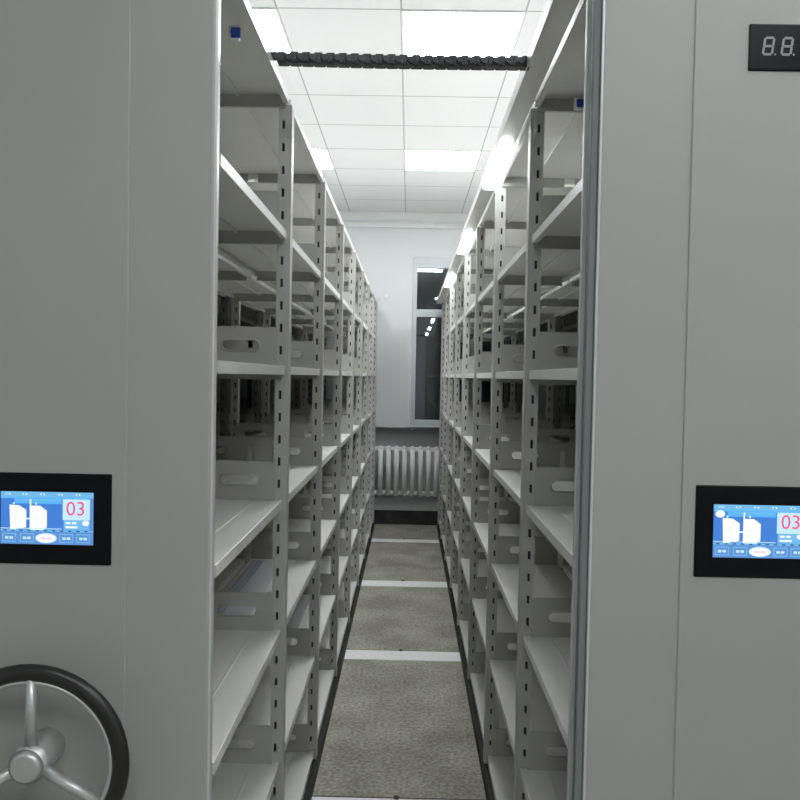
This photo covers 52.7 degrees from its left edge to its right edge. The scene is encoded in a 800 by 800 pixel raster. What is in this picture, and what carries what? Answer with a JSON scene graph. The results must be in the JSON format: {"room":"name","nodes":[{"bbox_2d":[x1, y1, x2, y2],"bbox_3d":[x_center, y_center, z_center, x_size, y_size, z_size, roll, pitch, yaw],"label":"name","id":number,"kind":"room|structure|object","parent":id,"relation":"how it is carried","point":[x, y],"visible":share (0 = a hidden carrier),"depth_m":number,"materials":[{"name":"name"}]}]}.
{"room":"archive storage room","nodes":[
{"label":"archive storage room","id":0,"kind":"room"},
{"bbox_2d":[217,219,575,428],"bbox_3d":[0.109,-0.359,9.503,4.540,3.630,0.220,1,2,1],"label":"wall","id":1,"kind":"structure","parent":0,"point":[385,255],"depth_m":9.38,"materials":[{"name":"white paint"}]},
{"bbox_2d":[383,293,389,297],"bbox_3d":[-0.156,-1.213,9.365,0.080,0.065,0.012,1,2,1],"label":"wall socket","id":2,"kind":"object","parent":1,"relation":"attached to","point":[385,295],"visible":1,"depth_m":9.36,"materials":[{"name":"white paint"}]},
{"bbox_2d":[366,498,437,510],"bbox_3d":[0.379,1.231,9.458,3.200,0.135,0.015,1,2,1],"label":"trim","id":3,"kind":"structure","parent":1,"relation":"attached to","point":[379,503],"depth_m":9.46,"materials":[{"name":"paint"}]},
{"bbox_2d":[374,510,437,524],"bbox_3d":[0.376,1.381,9.455,3.200,0.165,0.030,1,2,1],"label":"baseboard","id":4,"kind":"structure","parent":1,"relation":"attached to","point":[404,517],"depth_m":9.44,"materials":[{"name":"black"}]},
{"bbox_2d":[374,446,438,504],"bbox_3d":[0.291,1.003,9.374,1.510,0.923,0.141,1,2,1],"label":"radiator","id":5,"kind":"object","parent":1,"relation":"attached to","point":[380,449],"visible":0.73,"depth_m":9.31,"materials":[{"name":"white metal"}]},
{"bbox_2d":[354,427,459,498],"bbox_3d":[0.387,0.891,9.621,3.200,1.135,0.050,1,2,1],"label":"wall niche","id":6,"kind":"object","parent":1,"relation":"in","point":[384,436],"visible":0.14,"depth_m":9.59,"materials":[{"name":"paint"}]},
{"bbox_2d":[343,222,477,228],"bbox_3d":[0.138,-2.012,9.328,4.540,0.055,0.035,1,2,1],"label":"trim","id":7,"kind":"structure","parent":1,"relation":"attached to","point":[346,224],"depth_m":9.31,"materials":[{"name":"white paint"}]},
{"bbox_2d":[339,211,482,220],"bbox_3d":[0.141,-2.124,9.336,4.540,0.090,0.012,1,2,1],"label":"trim","id":8,"kind":"structure","parent":1,"relation":"attached to","point":[344,214],"depth_m":9.33,"materials":[{"name":"white paint"}]},
{"bbox_2d":[408,257,473,429],"bbox_3d":[0.850,-0.642,9.386,1.488,2.010,0.120,1,2,1],"label":"window","id":9,"kind":"structure","parent":1,"relation":"in","point":[418,262],"depth_m":9.36,"materials":[{"name":"grey plastic"}]},
{"bbox_2d":[313,524,485,799],"bbox_3d":[0.007,1.677,3.575,4.540,0.100,12.250,1,2,1],"label":"floor","id":10,"kind":"structure","parent":0,"point":[404,729],"depth_m":4.33,"materials":[{"name":"grey carpet"}]},
{"bbox_2d":[0,0,377,799],"bbox_3d":[-0.625,0.233,5.374,0.630,2.660,7.765,1,2,1],"label":"shelving rack","id":11,"kind":"object","parent":10,"relation":"on","point":[157,159],"visible":0.99,"depth_m":1.60,"materials":[{"name":"metal"}]},
{"bbox_2d":[219,560,271,614],"bbox_3d":[-0.560,0.695,3.028,0.137,0.008,0.800,1,2,1],"label":"board","id":12,"kind":"object","parent":11,"relation":"on","point":[257,577],"visible":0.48,"depth_m":3.06,"materials":[{"name":"white metal"}]},
{"bbox_2d":[287,596,308,644],"bbox_3d":[-0.557,1.087,4.019,0.137,0.008,0.800,1,2,1],"label":"board","id":13,"kind":"object","parent":11,"relation":"on","point":[302,605],"visible":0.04,"depth_m":4.08,"materials":[{"name":"white metal"}]},
{"bbox_2d":[216,324,262,413],"bbox_3d":[-1.885,0.208,5.440,0.630,2.660,7.660,1,2,1],"label":"shelving rack","id":14,"kind":"object","parent":10,"relation":"on","point":[245,402],"visible":0.03,"depth_m":8.37,"materials":[{"name":"silver metal"}]},
{"bbox_2d":[216,292,312,590],"bbox_3d":[-1.255,0.220,5.433,0.630,2.660,7.660,1,2,1],"label":"shelving rack","id":15,"kind":"object","parent":10,"relation":"on","point":[250,316],"visible":0.06,"depth_m":5.44,"materials":[{"name":"silver metal"}]},
{"bbox_2d":[312,795,480,799],"bbox_3d":[0.004,1.632,3.232,4.500,0.011,0.166,1,2,1],"label":"rail","id":16,"kind":"object","parent":10,"relation":"on","point":[396,797],"visible":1,"depth_m":3.30,"materials":[{"name":"metal"}]},
{"bbox_2d":[344,649,460,661],"bbox_3d":[0.024,1.581,5.003,4.500,0.011,0.181,1,2,1],"label":"rail","id":17,"kind":"object","parent":10,"relation":"on","point":[350,654],"visible":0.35,"depth_m":4.99,"materials":[{"name":"metal"}]},
{"bbox_2d":[361,580,447,587],"bbox_3d":[0.044,1.531,6.735,4.500,0.011,0.196,1,2,1],"label":"rail","id":18,"kind":"object","parent":10,"relation":"on","point":[378,583],"visible":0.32,"depth_m":6.71,"materials":[{"name":"metal"}]},
{"bbox_2d":[371,538,438,542],"bbox_3d":[0.064,1.480,8.504,4.500,0.011,0.156,1,2,1],"label":"rail","id":19,"kind":"object","parent":10,"relation":"on","point":[403,539],"visible":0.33,"depth_m":8.47,"materials":[{"name":"metal"}]},
{"bbox_2d":[502,308,577,576],"bbox_3d":[1.347,0.268,5.405,0.630,2.660,7.660,1,2,1],"label":"shelving rack","id":20,"kind":"object","parent":10,"relation":"on","point":[568,321],"visible":0.02,"depth_m":6.38,"materials":[{"name":"silver metal"}]},
{"bbox_2d":[553,346,575,419],"bbox_3d":[1.976,0.280,5.398,0.630,2.660,7.660,1,2,1],"label":"shelving rack","id":21,"kind":"object","parent":10,"relation":"on","point":[570,409],"visible":0.02,"depth_m":8.33,"materials":[{"name":"silver metal"}]},
{"bbox_2d":[437,0,799,799],"bbox_3d":[0.693,0.256,5.409,0.678,2.660,7.666,1,2,1],"label":"shelving rack","id":22,"kind":"object","parent":10,"relation":"on","point":[649,185],"visible":1,"depth_m":1.59,"materials":[{"name":"metal"}]},
{"bbox_2d":[270,51,529,70],"bbox_3d":[0.014,-0.917,2.184,0.770,0.032,0.045,1,2,1],"label":"chain","id":23,"kind":"object","parent":22,"relation":"attached to","point":[295,59],"visible":0.97,"depth_m":2.17,"materials":[{"name":"grey plastic"}]},
{"bbox_2d":[248,0,579,212],"bbox_3d":[0.076,-2.050,3.467,4.540,0.100,12.250,1,2,1],"label":"ceiling","id":24,"kind":"structure","parent":0,"point":[366,120],"depth_m":5.62,"materials":[{"name":"tile"}]},
{"bbox_2d":[252,8,292,52],"bbox_3d":[-0.957,-2.047,4.513,0.645,0.006,0.645,1,2,1],"label":"recessed light","id":25,"kind":"object","parent":24,"relation":"in","point":[269,21],"visible":0.24,"depth_m":4.44,"materials":[{"name":"white plastic"}]},
{"bbox_2d":[312,148,333,168],"bbox_3d":[-0.928,-2.121,7.091,0.645,0.006,0.645,1,2,1],"label":"recessed light","id":26,"kind":"object","parent":24,"relation":"in","point":[322,156],"visible":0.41,"depth_m":7.06,"materials":[{"name":"white plastic"}]},
{"bbox_2d":[404,150,480,170],"bbox_3d":[0.362,-2.097,7.077,0.645,0.006,0.645,1,2,1],"label":"recessed light","id":27,"kind":"object","parent":24,"relation":"in","point":[433,160],"visible":1,"depth_m":7.04,"materials":[{"name":"white plastic"}]},
{"bbox_2d":[401,10,525,56],"bbox_3d":[0.333,-2.022,4.499,0.645,0.006,0.645,1,2,1],"label":"recessed light","id":28,"kind":"object","parent":24,"relation":"in","point":[471,33],"visible":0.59,"depth_m":4.43,"materials":[{"name":"white plastic"}]},
{"bbox_2d":[415,269,523,419],"bbox_3d":[0.856,-0.684,9.885,2.028,2.755,0.020,1,2,1],"label":"window pane","id":29,"kind":"structure","parent":0,"point":[430,282],"depth_m":9.88,"materials":[{"name":"black glass"}]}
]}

